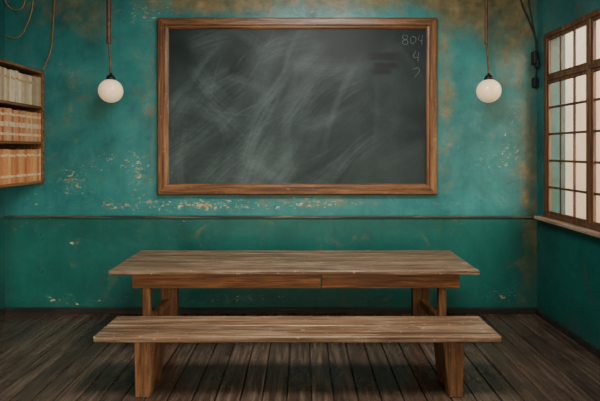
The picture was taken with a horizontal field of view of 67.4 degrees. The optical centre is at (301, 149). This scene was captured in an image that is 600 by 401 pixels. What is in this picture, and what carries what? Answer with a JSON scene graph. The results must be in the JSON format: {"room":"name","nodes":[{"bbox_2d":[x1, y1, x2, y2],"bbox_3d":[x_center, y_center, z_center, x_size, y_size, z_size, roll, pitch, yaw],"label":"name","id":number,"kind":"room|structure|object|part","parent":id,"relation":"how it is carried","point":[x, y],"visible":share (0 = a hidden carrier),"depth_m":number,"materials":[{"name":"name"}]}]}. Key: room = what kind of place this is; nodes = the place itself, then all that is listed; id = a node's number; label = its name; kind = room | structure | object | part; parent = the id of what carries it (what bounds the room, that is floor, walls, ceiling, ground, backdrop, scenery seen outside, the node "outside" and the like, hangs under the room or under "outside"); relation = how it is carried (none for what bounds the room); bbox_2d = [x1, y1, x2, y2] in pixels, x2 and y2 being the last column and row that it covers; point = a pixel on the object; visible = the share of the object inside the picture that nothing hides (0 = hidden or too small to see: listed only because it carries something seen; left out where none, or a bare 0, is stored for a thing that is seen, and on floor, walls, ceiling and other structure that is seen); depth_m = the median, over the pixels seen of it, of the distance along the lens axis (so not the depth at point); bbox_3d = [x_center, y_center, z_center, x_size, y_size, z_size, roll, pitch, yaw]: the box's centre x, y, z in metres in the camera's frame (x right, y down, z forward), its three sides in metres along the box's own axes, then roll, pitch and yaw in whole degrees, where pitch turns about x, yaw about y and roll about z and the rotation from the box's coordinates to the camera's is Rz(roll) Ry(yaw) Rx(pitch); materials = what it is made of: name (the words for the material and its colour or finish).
{"room":"classroom","nodes":[
{"label":"classroom","id":0,"kind":"room"},
{"bbox_2d":[0,0,4,309],"bbox_3d":[-3.265,-0.010,1.305,0.150,3.680,7.350,0,0,0],"label":"wall","id":1,"kind":"structure","parent":0,"point":[2,2],"depth_m":4.79,"materials":[{"name":"teal paint"}]},
{"bbox_2d":[0,309,4,316],"bbox_3d":[-3.178,1.721,1.215,0.025,0.062,7.170,0,0,0],"label":"baseboard","id":2,"kind":"structure","parent":1,"relation":"attached to","point":[2,311],"depth_m":4.75,"materials":[{"name":"brown wood"}]},
{"bbox_2d":[0,59,43,187],"bbox_3d":[-2.974,-0.242,3.953,0.427,1.205,1.746,0,0,0],"label":"bookshelf","id":3,"kind":"object","parent":1,"relation":"attached to","point":[21,86],"visible":1,"depth_m":4.48,"materials":[{"name":"brown wood"}]},
{"bbox_3d":[-2.970,-0.449,3.953,0.411,0.028,1.686,0,0,0],"label":"shelf","id":4,"kind":"part","parent":3,"relation":"part of","materials":[{"name":"brown wood"}]},
{"bbox_3d":[-2.970,-0.074,3.953,0.411,0.028,1.686,0,0,0],"label":"shelf","id":5,"kind":"part","parent":3,"relation":"part of","materials":[{"name":"brown wood"}]},
{"bbox_2d":[5,0,536,315],"bbox_3d":[-0.335,-0.010,4.905,5.710,3.680,0.150,0,0,0],"label":"wall","id":6,"kind":"structure","parent":0,"point":[100,156],"depth_m":4.83,"materials":[{"name":"teal paint"}]},
{"bbox_2d":[5,0,25,10],"bbox_3d":[-3.066,-1.648,4.818,0.244,0.312,0.012,0,0,0],"label":"electrical cable","id":7,"kind":"object","parent":6,"relation":"attached to","point":[5,0],"visible":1,"depth_m":4.81,"materials":[{"name":"brown rubber"}]},
{"bbox_2d":[5,0,33,38],"bbox_3d":[-3.022,-1.508,4.818,0.311,0.633,0.010,0,0,0],"label":"electrical cable","id":8,"kind":"object","parent":6,"relation":"attached to","point":[33,0],"visible":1,"depth_m":4.81,"materials":[{"name":"brown rubber"}]},
{"bbox_2d":[42,0,54,69],"bbox_3d":[-2.705,-1.341,4.816,0.142,0.969,0.017,0,0,-4],"label":"electrical cable","id":9,"kind":"object","parent":6,"relation":"attached to","point":[54,0],"visible":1,"depth_m":4.81,"materials":[{"name":"brown rubber"}]},
{"bbox_2d":[3,308,537,313],"bbox_3d":[-0.335,1.721,4.817,5.710,0.062,0.025,0,0,0],"label":"baseboard","id":10,"kind":"structure","parent":6,"relation":"attached to","point":[7,310],"depth_m":4.80,"materials":[{"name":"brown wood"}]},
{"bbox_2d":[4,215,536,217],"bbox_3d":[-0.335,0.715,4.819,5.710,0.026,0.022,0,0,0],"label":"trim","id":11,"kind":"structure","parent":6,"relation":"attached to","point":[5,216],"depth_m":4.81,"materials":[{"name":"brown wood"}]},
{"bbox_2d":[157,18,436,194],"bbox_3d":[-0.050,-0.465,4.796,2.970,1.880,0.063,0,0,0],"label":"chalkboard","id":12,"kind":"object","parent":6,"relation":"attached to","point":[246,106],"visible":1,"depth_m":4.80,"materials":[{"name":"stone"}]},
{"bbox_3d":[-1.478,-0.465,4.796,0.115,1.880,0.062,0,0,0],"label":"frame","id":13,"kind":"part","parent":12,"relation":"part of","materials":[{"name":"brown wood"}]},
{"bbox_3d":[-0.050,-1.347,4.796,2.970,0.115,0.062,0,0,0],"label":"frame","id":14,"kind":"part","parent":12,"relation":"part of","materials":[{"name":"brown wood"}]},
{"bbox_3d":[-0.050,0.417,4.796,2.970,0.115,0.062,0,0,0],"label":"frame","id":15,"kind":"part","parent":12,"relation":"part of","materials":[{"name":"brown wood"}]},
{"bbox_3d":[1.377,-0.465,4.796,0.115,1.880,0.062,0,0,0],"label":"frame","id":16,"kind":"part","parent":12,"relation":"part of","materials":[{"name":"brown wood"}]},
{"bbox_2d":[520,0,536,50],"bbox_3d":[2.412,-1.438,4.810,0.203,0.775,0.038,0,0,0],"label":"electrical cable","id":17,"kind":"object","parent":6,"relation":"attached to","point":[529,21],"visible":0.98,"depth_m":4.81,"materials":[{"name":"black rubber"}]},
{"bbox_2d":[528,0,537,50],"bbox_3d":[2.469,-1.438,4.816,0.101,0.774,0.026,0,0,12],"label":"electrical cable","id":18,"kind":"object","parent":6,"relation":"attached to","point":[528,0],"visible":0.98,"depth_m":4.81,"materials":[{"name":"black rubber"}]},
{"bbox_2d":[0,314,599,400],"bbox_3d":[-0.335,1.790,1.230,5.710,0.080,7.200,0,0,0],"label":"floor","id":19,"kind":"structure","parent":0,"point":[44,357],"depth_m":3.64,"materials":[{"name":"brown wood"}]},
{"bbox_2d":[109,250,479,315],"bbox_3d":[-0.065,1.375,4.105,3.087,0.750,0.766,0,0,0],"label":"wooden table","id":20,"kind":"object","parent":19,"relation":"on","point":[167,270],"visible":0.93,"depth_m":3.82,"materials":[{"name":"brown wood"}]},
{"bbox_3d":[-1.325,1.392,3.856,0.064,0.716,0.068,0,0,0],"label":"leg","id":21,"kind":"part","parent":20,"relation":"part of","materials":[{"name":"brown wood"}]},
{"bbox_3d":[-1.225,1.392,4.170,0.150,0.716,0.080,0,0,0],"label":"leg","id":22,"kind":"part","parent":20,"relation":"part of","materials":[{"name":"brown wood"}]},
{"bbox_3d":[1.095,1.392,4.170,0.150,0.716,0.080,0,0,0],"label":"leg","id":23,"kind":"part","parent":20,"relation":"part of","materials":[{"name":"brown wood"}]},
{"bbox_3d":[1.195,1.392,3.856,0.064,0.716,0.068,0,0,0],"label":"leg","id":24,"kind":"part","parent":20,"relation":"part of","materials":[{"name":"brown wood"}]},
{"bbox_2d":[93,316,500,396],"bbox_3d":[-0.033,1.525,3.330,2.845,0.450,0.396,0,0,0],"label":"wooden bench","id":25,"kind":"object","parent":19,"relation":"on","point":[149,335],"visible":1,"depth_m":3.21,"materials":[{"name":"brown wood"}]},
{"bbox_3d":[-1.110,1.546,3.322,0.151,0.408,0.295,0,0,0],"label":"leg","id":26,"kind":"part","parent":25,"relation":"part of","materials":[{"name":"brown wood"}]},
{"bbox_3d":[1.070,1.546,3.322,0.151,0.408,0.295,0,0,0],"label":"leg","id":27,"kind":"part","parent":25,"relation":"part of","materials":[{"name":"brown wood"}]},
{"bbox_2d":[537,0,599,349],"bbox_3d":[2.630,-0.010,1.305,0.220,3.680,7.350,0,0,0],"label":"wall","id":28,"kind":"structure","parent":0,"point":[568,261],"depth_m":4.47,"materials":[{"name":"teal paint"}]},
{"bbox_2d":[531,51,538,86],"bbox_3d":[2.480,-0.853,4.742,0.050,0.383,0.142,0,0,0],"label":"wall switch","id":29,"kind":"object","parent":28,"relation":"attached to","point":[534,55],"visible":1,"depth_m":4.73,"materials":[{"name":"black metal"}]},
{"bbox_2d":[534,216,599,237],"bbox_3d":[2.500,0.708,3.275,0.120,0.035,2.930,0,0,0],"label":"trim","id":30,"kind":"structure","parent":28,"relation":"attached to","point":[584,230],"depth_m":4.12,"materials":[{"name":"brown wood"}]},
{"bbox_2d":[536,309,599,358],"bbox_3d":[2.507,1.721,1.215,0.025,0.062,7.170,0,0,0],"label":"baseboard","id":31,"kind":"structure","parent":28,"relation":"attached to","point":[557,325],"depth_m":4.19,"materials":[{"name":"brown wood"}]},
{"bbox_2d":[544,8,599,231],"bbox_3d":[2.536,-0.255,3.265,0.048,1.890,2.830,0,0,0],"label":"frame","id":32,"kind":"object","parent":28,"relation":"attached to","point":[589,66],"visible":0.67,"depth_m":4.03,"materials":[{"name":"brown wood"}]},
{"bbox_2d":[547,14,599,226],"bbox_3d":[2.536,-0.250,3.265,0.028,1.800,2.730,0,0,0],"label":"sash","id":33,"kind":"object","parent":28,"relation":"attached to","point":[594,99],"visible":0.91,"depth_m":4.18,"materials":[{"name":"brown wood"}]},
{"bbox_3d":[-0.300,-1.900,1.305,6.080,0.100,7.350,0,0,0],"label":"ceiling","id":34,"kind":"structure","parent":0,"visible":0},
{"bbox_2d":[98,0,122,102],"bbox_3d":[-1.925,-1.163,4.530,0.236,1.373,0.236,0,0,0],"label":"pendant lamp","id":35,"kind":"object","parent":34,"relation":"hanging from","point":[110,90],"visible":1,"depth_m":4.49,"materials":[{"name":"white glass"}]},
{"bbox_3d":[-1.945,-1.448,4.530,0.044,0.755,0.042,0,0,0],"label":"stem","id":36,"kind":"part","parent":35,"relation":"part of","materials":[{"name":"metal"}]},
{"bbox_3d":[-1.935,-1.005,4.530,0.039,0.491,0.020,0,0,0],"label":"cord","id":37,"kind":"part","parent":35,"relation":"part of","materials":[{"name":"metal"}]},
{"bbox_3d":[-1.925,-0.597,4.530,0.236,0.240,0.236,0,0,0],"label":"globe","id":38,"kind":"part","parent":35,"relation":"part of","materials":[{"name":"white glass"}]},
{"bbox_2d":[476,0,501,102],"bbox_3d":[1.880,-1.163,4.530,0.236,1.373,0.236,0,0,0],"label":"pendant lamp","id":39,"kind":"object","parent":34,"relation":"hanging from","point":[489,90],"visible":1,"depth_m":4.48,"materials":[{"name":"white glass"}]},
{"bbox_3d":[1.855,-1.448,4.530,0.030,0.755,0.028,0,0,0],"label":"stem","id":40,"kind":"part","parent":39,"relation":"part of","materials":[{"name":"metal"}]},
{"bbox_3d":[1.867,-1.005,4.530,0.044,0.491,0.020,0,0,0],"label":"cord","id":41,"kind":"part","parent":39,"relation":"part of","materials":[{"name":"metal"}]},
{"bbox_3d":[1.880,-0.597,4.530,0.236,0.240,0.236,0,0,0],"label":"globe","id":42,"kind":"part","parent":39,"relation":"part of","materials":[{"name":"white glass"}]}
]}

